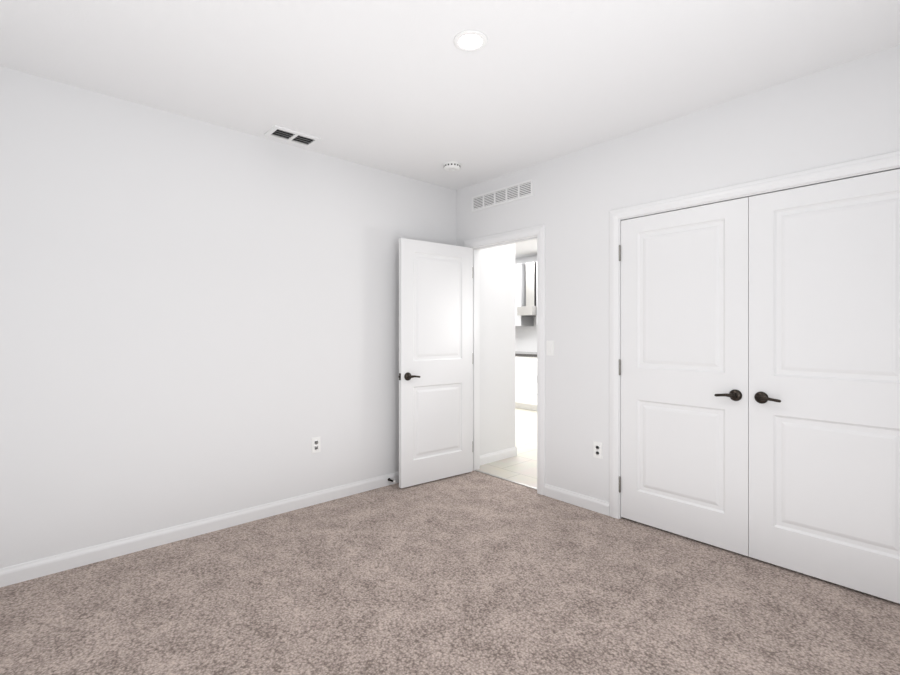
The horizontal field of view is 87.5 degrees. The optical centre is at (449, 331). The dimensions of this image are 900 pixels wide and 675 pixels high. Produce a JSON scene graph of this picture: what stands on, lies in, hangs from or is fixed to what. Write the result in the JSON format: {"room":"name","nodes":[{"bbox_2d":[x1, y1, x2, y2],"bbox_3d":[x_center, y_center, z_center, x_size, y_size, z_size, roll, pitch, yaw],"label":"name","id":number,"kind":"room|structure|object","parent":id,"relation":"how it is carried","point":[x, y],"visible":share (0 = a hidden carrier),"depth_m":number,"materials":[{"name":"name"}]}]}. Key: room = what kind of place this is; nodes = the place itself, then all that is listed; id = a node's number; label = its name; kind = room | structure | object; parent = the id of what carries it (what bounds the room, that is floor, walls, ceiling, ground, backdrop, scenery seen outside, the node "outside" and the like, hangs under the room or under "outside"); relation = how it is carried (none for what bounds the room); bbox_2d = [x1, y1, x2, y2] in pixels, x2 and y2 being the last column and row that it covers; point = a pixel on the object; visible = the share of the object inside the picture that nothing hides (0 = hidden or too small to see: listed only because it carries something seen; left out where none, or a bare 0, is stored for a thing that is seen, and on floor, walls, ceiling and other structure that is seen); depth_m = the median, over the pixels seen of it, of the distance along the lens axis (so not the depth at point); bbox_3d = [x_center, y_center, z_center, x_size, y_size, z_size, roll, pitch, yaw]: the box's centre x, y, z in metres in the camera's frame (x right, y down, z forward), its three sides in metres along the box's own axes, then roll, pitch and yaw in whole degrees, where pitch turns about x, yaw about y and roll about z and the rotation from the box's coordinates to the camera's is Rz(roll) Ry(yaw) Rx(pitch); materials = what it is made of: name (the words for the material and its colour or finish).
{"room":"empty bedroom","nodes":[
{"label":"empty bedroom","id":0,"kind":"room"},
{"bbox_2d":[0,66,455,568],"bbox_3d":[-1.401,-0.026,3.203,3.820,2.610,0.120,0,0,-42],"label":"wall","id":1,"kind":"structure","parent":0,"point":[199,319],"depth_m":2.88,"materials":[{"name":"white paint"}]},
{"bbox_2d":[0,472,398,587],"bbox_3d":[-1.295,1.234,3.198,3.670,0.090,0.030,0,0,-42],"label":"baseboard","id":2,"kind":"structure","parent":1,"relation":"attached to","point":[21,572],"depth_m":2.85,"materials":[{"name":"white wood"}]},
{"bbox_2d":[312,436,320,452],"bbox_3d":[-0.992,0.842,3.485,0.070,0.115,0.007,0,0,-42],"label":"electrical outlet plate","id":3,"kind":"object","parent":1,"relation":"attached to","point":[316,444],"visible":1,"depth_m":3.48,"materials":[{"name":"white plastic"}]},
{"bbox_2d":[0,471,899,674],"bbox_3d":[0.210,1.309,2.083,4.720,0.060,3.940,0,0,-42],"label":"floor","id":4,"kind":"structure","parent":0,"point":[474,573],"depth_m":2.21,"materials":[{"name":"beige carpet"}]},
{"bbox_2d":[0,0,899,258],"bbox_3d":[-0.160,-1.381,4.628,7.570,0.100,8.220,0,0,-42],"label":"ceiling","id":5,"kind":"structure","parent":0,"point":[408,88],"depth_m":2.33,"materials":[{"name":"white paint"}]},
{"bbox_2d":[264,125,320,147],"bbox_3d":[-1.070,-1.327,3.205,0.320,0.012,0.184,0,0,-42],"label":"ceiling vent","id":6,"kind":"object","parent":5,"relation":"in","point":[290,135],"visible":1,"depth_m":3.20,"materials":[{"name":"white metal"}]},
{"bbox_2d":[443,161,460,171],"bbox_3d":[0.016,-1.310,3.751,0.148,0.044,0.148,0,0,-42],"label":"smoke detector","id":7,"kind":"object","parent":5,"relation":"attached to","point":[451,166],"visible":1,"depth_m":3.71,"materials":[{"name":"white plastic"}]},
{"bbox_2d":[453,30,487,51],"bbox_3d":[0.094,-1.328,2.153,0.156,0.008,0.156,0,0,-42],"label":"recessed light","id":8,"kind":"object","parent":5,"relation":"in","point":[470,40],"visible":1,"depth_m":2.14,"materials":[{"name":"white plastic"}]},
{"bbox_2d":[480,243,514,455],"bbox_3d":[-1.059,-0.026,6.317,0.610,2.610,4.505,0,0,-42],"label":"wall","id":9,"kind":"structure","parent":0,"point":[497,348],"depth_m":4.66,"materials":[{"name":"white paint"}]},
{"bbox_2d":[480,447,515,464],"bbox_3d":[0.470,1.234,4.653,0.510,0.090,0.013,0,0,-42],"label":"baseboard","id":10,"kind":"structure","parent":9,"relation":"attached to","point":[498,455],"depth_m":4.65,"materials":[{"name":"white wood"}]},
{"bbox_2d":[475,469,536,489],"bbox_3d":[0.484,1.276,4.054,0.030,0.006,0.760,0,0,-42],"label":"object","id":11,"kind":"structure","parent":0,"point":[535,488],"depth_m":4.04,"materials":[{"name":"tile"}]},
{"bbox_2d":[515,256,536,325],"bbox_3d":[1.822,-0.026,7.995,0.120,2.610,5.860,0,0,-42],"label":"wall","id":12,"kind":"structure","parent":0,"point":[524,260],"depth_m":8.39,"materials":[{"name":"white paint"}]},
{"bbox_2d":[515,263,534,328],"bbox_3d":[1.207,-0.631,8.330,0.339,1.080,0.420,0,0,-42],"label":"upper cabinet","id":13,"kind":"object","parent":12,"relation":"attached to","point":[524,318],"depth_m":8.11,"materials":[{"name":"white wood"}]},
{"bbox_2d":[523,262,534,308],"bbox_3d":[1.469,-0.796,8.067,0.300,0.750,0.180,0,0,-42],"label":"upper cabinet","id":14,"kind":"object","parent":12,"relation":"attached to","point":[528,268],"depth_m":7.98,"materials":[{"name":"white wood"}]},
{"bbox_2d":[535,261,536,324],"bbox_3d":[1.712,-0.631,7.768,0.339,1.080,0.450,0,0,-42],"label":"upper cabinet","id":15,"kind":"object","parent":12,"relation":"attached to","point":[536,261],"depth_m":7.82,"materials":[{"name":"white wood"}]},
{"bbox_2d":[456,45,899,501],"bbox_3d":[1.301,-0.026,3.144,0.120,2.610,3.820,0,0,-42],"label":"wall","id":16,"kind":"structure","parent":0,"point":[845,112],"depth_m":3.27,"materials":[{"name":"white paint"}]},
{"bbox_2d":[398,238,472,487],"bbox_3d":[-0.119,0.256,4.055,0.776,2.022,0.141,0,0,-42],"label":"entry door","id":17,"kind":"structure","parent":16,"relation":"in","point":[435,362],"depth_m":4.00,"materials":[{"name":"white paint"}]},
{"bbox_2d":[472,179,532,211],"bbox_3d":[0.431,-1.154,4.016,0.008,0.135,0.690,0,0,-42],"label":"air vent","id":18,"kind":"object","parent":16,"relation":"in","point":[516,191],"visible":1,"depth_m":3.99,"materials":[{"name":"white metal"}]},
{"bbox_2d":[464,224,544,494],"bbox_3d":[0.484,0.221,4.054,0.154,2.116,0.912,0,0,-42],"label":"door frame","id":19,"kind":"structure","parent":16,"relation":"attached to","point":[539,231],"depth_m":3.87,"materials":[{"name":"white wood"}]},
{"bbox_2d":[546,341,553,355],"bbox_3d":[0.772,0.129,3.634,0.013,0.115,0.070,0,0,-42],"label":"switch plate","id":20,"kind":"object","parent":16,"relation":"attached to","point":[550,348],"visible":1,"depth_m":3.63,"materials":[{"name":"white plastic"}]},
{"bbox_2d":[544,484,608,515],"bbox_3d":[0.923,1.234,3.466,0.013,0.090,0.549,0,0,-42],"label":"baseboard","id":21,"kind":"structure","parent":16,"relation":"attached to","point":[597,505],"depth_m":3.44,"materials":[{"name":"white wood"}]},
{"bbox_2d":[593,441,602,458],"bbox_3d":[1.047,0.841,3.331,0.007,0.115,0.070,0,0,-42],"label":"outlet","id":22,"kind":"object","parent":16,"relation":"attached to","point":[597,449],"visible":1,"depth_m":3.33,"materials":[{"name":"white plastic"}]},
{"bbox_2d":[609,151,899,603],"bbox_3d":[1.701,0.221,2.663,0.170,2.116,1.686,0,0,-42],"label":"closet doors","id":23,"kind":"structure","parent":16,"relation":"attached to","point":[807,184],"depth_m":2.57,"materials":[{"name":"white wood"}]},
{"label":"outside","id":24,"kind":"structure","parent":0,"visible":0},
{"bbox_2d":[477,407,536,487],"bbox_3d":[0.495,1.309,6.802,3.690,0.060,5.860,0,0,-42],"label":"floor","id":25,"kind":"structure","parent":24,"point":[521,467],"depth_m":4.73,"materials":[{"name":"white tile"}]},
{"bbox_2d":[515,357,518,407],"bbox_3d":[1.212,0.841,8.114,0.619,0.875,0.467,0,0,-42],"label":"base cabinet","id":26,"kind":"object","parent":25,"relation":"on","point":[516,358],"depth_m":7.78,"materials":[{"name":"white wood"}]},
{"bbox_2d":[519,357,536,410],"bbox_3d":[1.524,0.841,7.767,0.619,0.875,0.466,0,0,-42],"label":"base cabinet","id":27,"kind":"object","parent":25,"relation":"on","point":[527,365],"depth_m":7.61,"materials":[{"name":"white wood"}]},
{"bbox_2d":[515,353,536,356],"bbox_3d":[1.518,0.384,7.762,0.635,0.040,4.220,0,0,-42],"label":"countertop","id":28,"kind":"structure","parent":27,"relation":"on","point":[516,354],"depth_m":7.68,"materials":[{"name":"grey stone"}]}
]}

